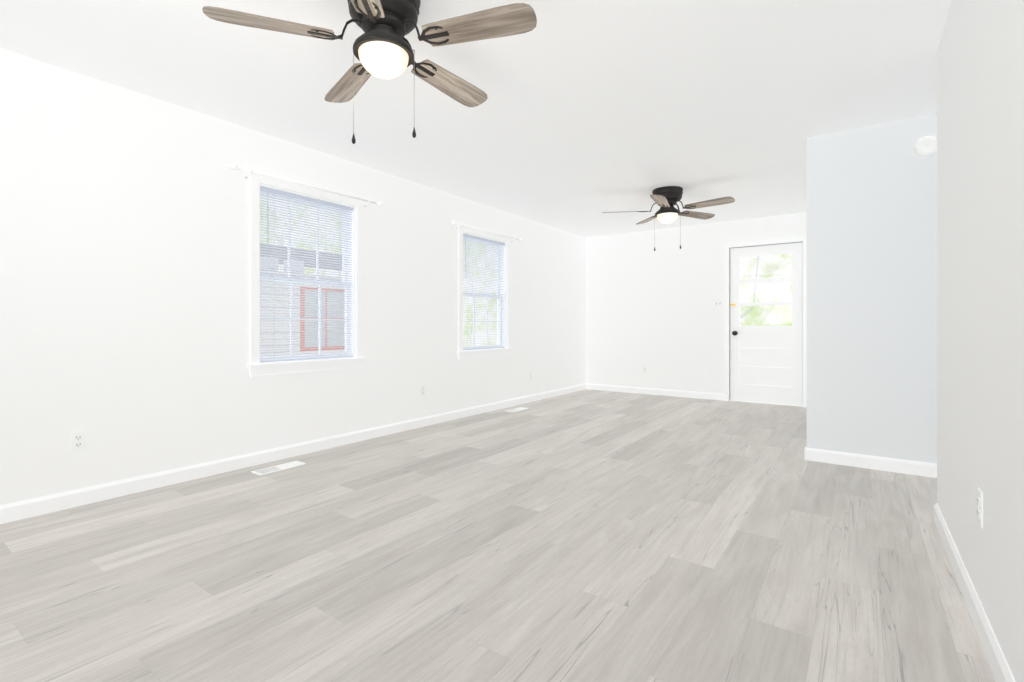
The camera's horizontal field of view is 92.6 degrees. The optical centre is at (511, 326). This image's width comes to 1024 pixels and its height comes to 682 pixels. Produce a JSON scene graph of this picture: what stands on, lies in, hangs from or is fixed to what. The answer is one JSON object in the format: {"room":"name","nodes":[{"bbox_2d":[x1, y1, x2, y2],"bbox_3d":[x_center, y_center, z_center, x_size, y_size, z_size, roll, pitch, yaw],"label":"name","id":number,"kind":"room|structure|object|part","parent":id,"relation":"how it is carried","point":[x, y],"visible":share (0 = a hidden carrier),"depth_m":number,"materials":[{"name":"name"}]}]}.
{"room":"empty living room","nodes":[
{"label":"empty living room","id":0,"kind":"room"},
{"bbox_2d":[0,48,585,504],"bbox_3d":[-1.139,-0.205,4.655,0.150,2.410,8.070,0,0,35],"label":"wall","id":1,"kind":"structure","parent":0,"point":[124,278],"depth_m":3.14,"materials":[{"name":"white paint"}]},
{"bbox_2d":[70,430,85,452],"bbox_3d":[-2.416,0.640,2.723,0.008,0.115,0.070,0,0,35],"label":"electrical outlet","id":2,"kind":"object","parent":1,"relation":"attached to","point":[77,441],"visible":1,"depth_m":2.72,"materials":[{"name":"white plastic"}]},
{"bbox_2d":[0,383,587,523],"bbox_3d":[-1.073,0.954,4.608,0.013,0.092,7.770,0,0,35],"label":"baseboard","id":3,"kind":"structure","parent":1,"relation":"attached to","point":[124,487],"depth_m":3.33,"materials":[{"name":"white paint"}]},
{"bbox_2d":[228,163,382,207],"bbox_3d":[-1.558,-1.083,3.861,0.088,0.075,1.316,0,0,35],"label":"curtain rod","id":4,"kind":"object","parent":1,"relation":"attached to","point":[247,172],"visible":1,"depth_m":3.69,"materials":[{"name":"white plastic"}]},
{"bbox_2d":[247,173,366,377],"bbox_3d":[-1.629,-0.364,3.912,0.182,1.460,1.001,0,0,35],"label":"window","id":5,"kind":"structure","parent":1,"relation":"in","point":[255,365],"depth_m":3.89,"materials":[{"name":"white paint"}]},
{"bbox_3d":[-1.663,-0.377,3.935,0.080,1.294,0.821,0,0,35],"label":"window sash","id":6,"kind":"part","parent":5,"relation":"part of","materials":[{"name":"white plastic"}]},
{"bbox_2d":[260,186,352,362],"bbox_3d":[-1.613,-0.379,3.900,0.040,1.289,0.813,0,0,35],"label":"window blinds","id":7,"kind":"object","parent":5,"relation":"attached to","point":[300,198],"visible":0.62,"depth_m":3.87,"materials":[{"name":"grey plastic"}]},
{"bbox_2d":[420,384,424,396],"bbox_3d":[-0.889,0.640,4.870,0.008,0.115,0.070,0,0,35],"label":"electrical outlet","id":8,"kind":"object","parent":1,"relation":"attached to","point":[422,390],"visible":1,"depth_m":4.86,"materials":[{"name":"white plastic"}]},
{"bbox_2d":[457,225,513,359],"bbox_3d":[-0.343,-0.364,5.721,0.182,1.460,0.997,0,0,35],"label":"window","id":9,"kind":"structure","parent":1,"relation":"in","point":[486,353],"depth_m":5.83,"materials":[{"name":"white paint"}]},
{"bbox_3d":[-0.377,-0.377,5.745,0.080,1.294,0.817,0,0,35],"label":"window sash","id":10,"kind":"part","parent":9,"relation":"part of","materials":[{"name":"white plastic"}]},
{"bbox_2d":[463,234,504,349],"bbox_3d":[-0.327,-0.379,5.710,0.040,1.289,0.809,0,0,35],"label":"window blinds","id":11,"kind":"object","parent":9,"relation":"attached to","point":[481,240],"visible":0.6,"depth_m":5.70,"materials":[{"name":"grey plastic"}]},
{"bbox_2d":[451,221,521,242],"bbox_3d":[-0.272,-1.083,5.670,0.088,0.075,1.316,0,0,35],"label":"curtain rod","id":12,"kind":"object","parent":1,"relation":"attached to","point":[460,225],"visible":1,"depth_m":5.50,"materials":[{"name":"white plastic"}]},
{"bbox_2d":[0,0,951,237],"bbox_3d":[0.489,-1.460,3.498,4.145,0.100,8.070,0,0,35],"label":"ceiling","id":13,"kind":"structure","parent":0,"point":[582,117],"depth_m":2.88,"materials":[{"name":"white paint"}]},
{"bbox_2d":[202,0,536,143],"bbox_3d":[-0.516,-1.095,2.124,1.280,0.631,1.228,0,0,35],"label":"fan","id":14,"kind":"object","parent":13,"relation":"hanging from","point":[382,48],"visible":1,"depth_m":2.00,"materials":[{"name":"brown wood"}]},
{"bbox_2d":[602,186,734,250],"bbox_3d":[1.619,-1.095,5.026,1.265,0.631,1.268,0,0,35],"label":"fan","id":15,"kind":"object","parent":13,"relation":"hanging from","point":[666,198],"visible":1,"depth_m":4.96,"materials":[{"name":"wood"}]},
{"bbox_2d":[0,389,994,681],"bbox_3d":[1.205,1.050,2.990,5.900,0.100,8.070,0,0,35],"label":"floor","id":16,"kind":"structure","parent":0,"point":[586,535],"depth_m":2.04,"materials":[{"name":"grey laminate"}]},
{"bbox_2d":[251,461,305,474],"bbox_3d":[-1.641,0.997,3.448,0.125,0.005,0.335,0,0,35],"label":"floor vent","id":17,"kind":"object","parent":16,"relation":"in","point":[277,468],"visible":1,"depth_m":3.43,"materials":[{"name":"white plastic"}]},
{"bbox_2d":[506,407,528,411],"bbox_3d":[0.062,0.997,5.845,0.125,0.005,0.335,0,0,35],"label":"floor vent","id":18,"kind":"object","parent":16,"relation":"in","point":[517,409],"visible":1,"depth_m":5.84,"materials":[{"name":"white plastic"}]},
{"bbox_2d":[586,212,806,400],"bbox_3d":[2.531,-0.205,6.905,3.227,2.410,0.150,0,0,35],"label":"wall","id":19,"kind":"structure","parent":0,"point":[658,315],"depth_m":7.06,"materials":[{"name":"white paint"}]},
{"bbox_2d":[643,366,646,373],"bbox_3d":[1.961,0.640,7.213,0.070,0.115,0.008,0,0,35],"label":"electrical outlet","id":20,"kind":"object","parent":19,"relation":"attached to","point":[644,369],"visible":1,"depth_m":7.21,"materials":[{"name":"white plastic"}]},
{"bbox_2d":[588,384,723,400],"bbox_3d":[2.025,0.954,7.165,2.040,0.092,0.013,0,0,35],"label":"baseboard","id":21,"kind":"structure","parent":19,"relation":"attached to","point":[651,391],"depth_m":7.09,"materials":[{"name":"white paint"}]},
{"bbox_2d":[714,299,722,307],"bbox_3d":[2.789,-0.310,6.617,0.116,0.115,0.021,0,0,35],"label":"light switch","id":22,"kind":"object","parent":19,"relation":"attached to","point":[718,303],"visible":1,"depth_m":6.62,"materials":[{"name":"white plastic"}]},
{"bbox_2d":[724,236,806,407],"bbox_3d":[3.303,-0.054,6.365,0.966,2.108,0.196,0,0,35],"label":"door frame","id":23,"kind":"structure","parent":19,"relation":"attached to","point":[803,239],"depth_m":6.39,"materials":[{"name":"white paint"}]},
{"bbox_2d":[730,242,802,405],"bbox_3d":[3.264,-0.028,6.308,0.841,2.032,0.114,0,0,35],"label":"door","id":24,"kind":"structure","parent":19,"relation":"in","point":[766,364],"depth_m":6.31,"materials":[{"name":"white paint"}]},
{"bbox_2d":[807,113,936,463],"bbox_3d":[4.014,-0.205,4.158,2.373,2.410,2.910,0,0,35],"label":"wall","id":25,"kind":"structure","parent":0,"point":[871,290],"depth_m":3.43,"materials":[{"name":"white paint"}]},
{"bbox_2d":[804,445,936,477],"bbox_3d":[3.173,0.954,2.964,2.360,0.092,0.013,0,0,35],"label":"baseboard","id":26,"kind":"structure","parent":25,"relation":"attached to","point":[918,468],"depth_m":3.42,"materials":[{"name":"white paint"}]},
{"bbox_2d":[914,136,936,155],"bbox_3d":[2.755,-1.200,3.246,0.128,0.128,0.037,0,0,35],"label":"smoke detector","id":27,"kind":"object","parent":25,"relation":"attached to","point":[925,146],"visible":0.96,"depth_m":3.24,"materials":[{"name":"white plastic"}]},
{"bbox_2d":[937,0,1023,681],"bbox_3d":[1.055,-0.205,0.820,0.120,2.410,4.060,0,0,35],"label":"wall","id":28,"kind":"structure","parent":0,"point":[980,247],"depth_m":1.56,"materials":[{"name":"white paint"}]},
{"bbox_2d":[934,503,1014,681],"bbox_3d":[1.002,0.954,0.859,0.013,0.092,4.060,0,0,35],"label":"baseboard","id":29,"kind":"structure","parent":28,"relation":"attached to","point":[999,667],"depth_m":1.63,"materials":[{"name":"white paint"}]},
{"bbox_2d":[977,487,982,528],"bbox_3d":[1.536,0.595,1.607,0.008,0.115,0.070,0,0,35],"label":"electrical outlet","id":30,"kind":"object","parent":28,"relation":"attached to","point":[979,506],"visible":1,"depth_m":1.59,"materials":[{"name":"white plastic"}]},
{"label":"outside","id":31,"kind":"structure","parent":0,"visible":0},
{"bbox_2d":[260,196,463,346],"bbox_3d":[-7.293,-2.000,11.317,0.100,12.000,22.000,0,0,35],"label":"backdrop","id":32,"kind":"structure","parent":31,"point":[307,233],"depth_m":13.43,"materials":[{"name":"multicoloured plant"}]},
{"bbox_2d":[464,240,791,346],"bbox_3d":[5.138,-2.000,9.905,16.000,12.000,0.100,0,0,35],"label":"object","id":33,"kind":"structure","parent":31,"point":[779,317],"depth_m":9.99,"materials":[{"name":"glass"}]},
{"bbox_3d":[0.410,1.350,5.842,19.000,0.100,22.000,0,0,35],"label":"ground","id":34,"kind":"structure","parent":31,"visible":0},
{"bbox_2d":[260,244,344,356],"bbox_3d":[-5.050,-0.137,9.478,3.449,2.874,8.000,0,0,35],"label":"house","id":35,"kind":"structure","parent":34,"relation":"on","point":[337,343],"depth_m":8.78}
]}

